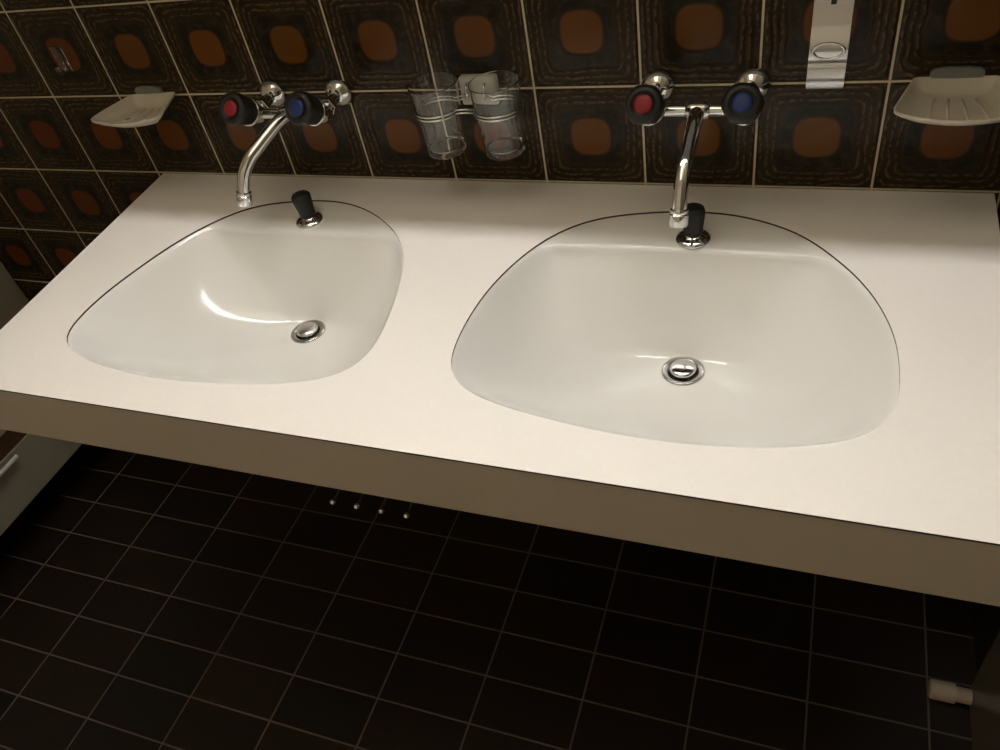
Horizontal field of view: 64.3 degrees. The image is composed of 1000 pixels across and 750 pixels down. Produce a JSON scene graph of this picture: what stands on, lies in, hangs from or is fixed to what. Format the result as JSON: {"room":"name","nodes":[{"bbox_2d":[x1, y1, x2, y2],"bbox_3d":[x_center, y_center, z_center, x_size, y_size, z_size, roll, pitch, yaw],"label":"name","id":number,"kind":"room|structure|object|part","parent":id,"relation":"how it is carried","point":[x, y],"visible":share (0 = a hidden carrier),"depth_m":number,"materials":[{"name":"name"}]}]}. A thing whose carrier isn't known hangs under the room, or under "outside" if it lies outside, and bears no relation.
{"room":"bathroom","nodes":[
{"label":"bathroom","id":0,"kind":"room"},
{"bbox_2d":[0,444,976,749],"bbox_3d":[-0.441,0.971,1.367,3.300,0.080,2.050,6,46,20],"label":"floor","id":1,"kind":"structure","parent":0,"point":[147,602],"depth_m":1.68,"materials":[{"name":"tile"}]},
{"bbox_2d":[0,262,85,541],"bbox_3d":[-1.555,0.280,1.713,0.627,0.814,1.147,6,46,20],"label":"base cabinet","id":2,"kind":"object","parent":1,"relation":"on","point":[29,463],"visible":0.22,"depth_m":1.93,"materials":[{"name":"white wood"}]},
{"bbox_3d":[-1.194,0.289,1.802,0.011,0.011,0.280,6,46,20],"label":"handle","id":3,"kind":"part","parent":2,"relation":"part of","materials":[{"name":"grey plastic"}]},
{"bbox_3d":[-1.316,0.197,1.511,0.005,0.460,1.147,6,46,20],"label":"door","id":4,"kind":"part","parent":2,"relation":"part of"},
{"bbox_3d":[-1.258,0.448,1.746,0.005,0.138,1.147,6,46,20],"label":"drawer","id":5,"kind":"part","parent":2,"relation":"part of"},
{"bbox_2d":[927,679,972,704],"bbox_3d":[0.798,0.564,1.413,0.066,0.035,0.035,6,46,20],"label":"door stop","id":6,"kind":"object","parent":1,"relation":"on","point":[938,690],"visible":1,"depth_m":1.40,"materials":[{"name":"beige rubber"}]},
{"bbox_2d":[0,0,999,301],"bbox_3d":[-0.336,-0.589,1.172,3.300,2.394,0.100,6,46,20],"label":"wall","id":7,"kind":"structure","parent":0,"point":[65,176],"depth_m":1.14,"materials":[{"name":"tile"}]},
{"bbox_2d":[49,46,72,74],"bbox_3d":[-0.746,-0.528,1.340,0.024,0.043,0.023,6,46,20],"label":"hook","id":8,"kind":"object","parent":7,"relation":"attached to","point":[57,52],"visible":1,"depth_m":1.34,"materials":[{"name":"silver metal"}]},
{"bbox_3d":[-0.743,-0.518,1.348,0.006,0.018,0.023,6,46,20],"label":"hook arm","id":9,"kind":"part","parent":8,"relation":"part of","materials":[{"name":"silver metal"}]},
{"bbox_2d":[91,86,174,127],"bbox_3d":[-0.586,-0.433,1.296,0.134,0.030,0.108,6,46,20],"label":"soap dish","id":10,"kind":"object","parent":7,"relation":"attached to","point":[146,107],"visible":1,"depth_m":1.32,"materials":[{"name":"ceramic"}]},
{"bbox_2d":[219,78,352,206],"bbox_3d":[-0.324,-0.358,1.198,0.166,0.151,0.175,6,46,20],"label":"mixer tap","id":11,"kind":"object","parent":7,"relation":"attached to","point":[300,107],"visible":1,"depth_m":1.18,"materials":[{"name":"silver metal"}]},
{"bbox_3d":[-0.388,-0.394,1.181,0.050,0.055,0.054,6,46,20],"label":"knob","id":12,"kind":"part","parent":11,"relation":"part of","materials":[{"name":"black plastic"}]},
{"bbox_3d":[-0.356,-0.336,1.200,0.124,0.089,0.020,-38,48,-25],"label":"spout","id":13,"kind":"part","parent":11,"relation":"part of","materials":[{"name":"silver metal"}]},
{"bbox_3d":[-0.280,-0.382,1.142,0.050,0.055,0.054,6,46,20],"label":"knob","id":14,"kind":"part","parent":11,"relation":"part of","materials":[{"name":"black plastic"}]},
{"bbox_2d":[413,74,523,122],"bbox_3d":[-0.041,-0.378,1.102,0.160,0.041,0.094,6,46,20],"label":"glass holder","id":15,"kind":"object","parent":7,"relation":"attached to","point":[464,79],"visible":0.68,"depth_m":1.09,"materials":[{"name":"silver metal"}]},
{"bbox_2d":[407,71,465,159],"bbox_3d":[-0.084,-0.362,1.120,0.070,0.103,0.070,6,46,20],"label":"drinking glass","id":16,"kind":"object","parent":15,"relation":"in","point":[433,94],"visible":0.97,"depth_m":1.11,"materials":[{"name":"clear glass"}]},
{"bbox_3d":[-0.029,-0.405,1.127,0.056,0.041,0.016,6,46,20],"label":"wall plate","id":17,"kind":"part","parent":15,"relation":"part of","materials":[{"name":"grey plastic"}]},
{"bbox_2d":[468,70,524,160],"bbox_3d":[0.000,-0.353,1.089,0.070,0.103,0.070,6,46,20],"label":"drinking glass","id":18,"kind":"object","parent":15,"relation":"in","point":[497,92],"visible":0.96,"depth_m":1.08,"materials":[{"name":"clear glass"}]},
{"bbox_2d":[0,173,999,606],"bbox_3d":[-0.075,-0.079,1.086,1.331,0.093,0.546,6,46,20],"label":"countertop","id":19,"kind":"structure","parent":7,"relation":"attached to","point":[911,502],"depth_m":0.91,"materials":[{"name":"beige laminate"}]},
{"bbox_2d":[68,190,403,383],"bbox_3d":[-0.336,-0.084,1.196,0.504,0.226,0.441,6,46,20],"label":"washbasin","id":20,"kind":"object","parent":19,"relation":"in","point":[303,289],"visible":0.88,"depth_m":1.25,"materials":[{"name":"ceramic"}]},
{"bbox_3d":[-0.308,-0.268,1.248,0.031,0.040,0.031,6,46,20],"label":"stopper knob","id":21,"kind":"part","parent":20,"relation":"part of","materials":[{"name":"black plastic"}]},
{"bbox_2d":[330,489,412,518],"bbox_3d":[-0.104,-0.026,1.097,0.170,0.114,0.454,6,46,20],"label":"towel rail","id":22,"kind":"object","parent":19,"relation":"attached to","point":[357,506],"visible":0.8,"depth_m":0.99,"materials":[{"name":"grey metal"}]},
{"bbox_2d":[452,202,898,447],"bbox_3d":[0.218,-0.026,0.999,0.518,0.225,0.447,6,46,20],"label":"washbasin","id":23,"kind":"object","parent":19,"relation":"in","point":[717,329],"visible":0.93,"depth_m":1.04,"materials":[{"name":"ceramic"}]},
{"bbox_3d":[0.253,-0.203,1.042,0.030,0.040,0.030,-10,43,4],"label":"stopper knob","id":24,"kind":"part","parent":23,"relation":"part of","materials":[{"name":"black plastic"}]},
{"bbox_2d":[624,67,771,227],"bbox_3d":[0.241,-0.291,0.988,0.166,0.149,0.185,6,46,20],"label":"mixer tap","id":25,"kind":"object","parent":7,"relation":"attached to","point":[743,103],"visible":1,"depth_m":0.96,"materials":[{"name":"silver metal"}]},
{"bbox_3d":[0.179,-0.330,0.975,0.050,0.055,0.054,6,46,20],"label":"knob","id":26,"kind":"part","parent":25,"relation":"part of","materials":[{"name":"black plastic"}]},
{"bbox_3d":[0.232,-0.267,0.981,0.020,0.088,0.121,9,47,22],"label":"spout","id":27,"kind":"part","parent":25,"relation":"part of","materials":[{"name":"silver metal"}]},
{"bbox_3d":[0.286,-0.318,0.936,0.050,0.055,0.054,6,46,20],"label":"knob","id":28,"kind":"part","parent":25,"relation":"part of","materials":[{"name":"black plastic"}]},
{"bbox_2d":[806,0,854,88],"bbox_3d":[0.382,-0.424,0.910,0.043,0.200,0.015,6,46,20],"label":"wall bracket","id":29,"kind":"object","parent":7,"relation":"attached to","point":[832,19],"visible":1,"depth_m":0.94,"materials":[{"name":"silver metal"}]},
{"bbox_2d":[894,66,999,125],"bbox_3d":[0.516,-0.310,0.895,0.134,0.030,0.106,6,46,20],"label":"soap dish","id":30,"kind":"object","parent":7,"relation":"attached to","point":[951,95],"visible":1,"depth_m":0.91,"materials":[{"name":"ceramic"}]},
{"bbox_2d":[969,631,999,749],"bbox_3d":[0.438,0.276,0.061,0.116,2.394,1.645,6,46,20],"label":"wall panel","id":31,"kind":"object","parent":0,"point":[985,706],"depth_m":1.30,"materials":[{"name":"brown"}]},
{"bbox_2d":[971,602,999,672],"bbox_3d":[0.737,-0.358,0.664,0.100,2.394,0.205,6,46,20],"label":"wall","id":32,"kind":"structure","parent":0,"point":[985,618],"depth_m":1.43,"materials":[{"name":"black tile"}]}
]}

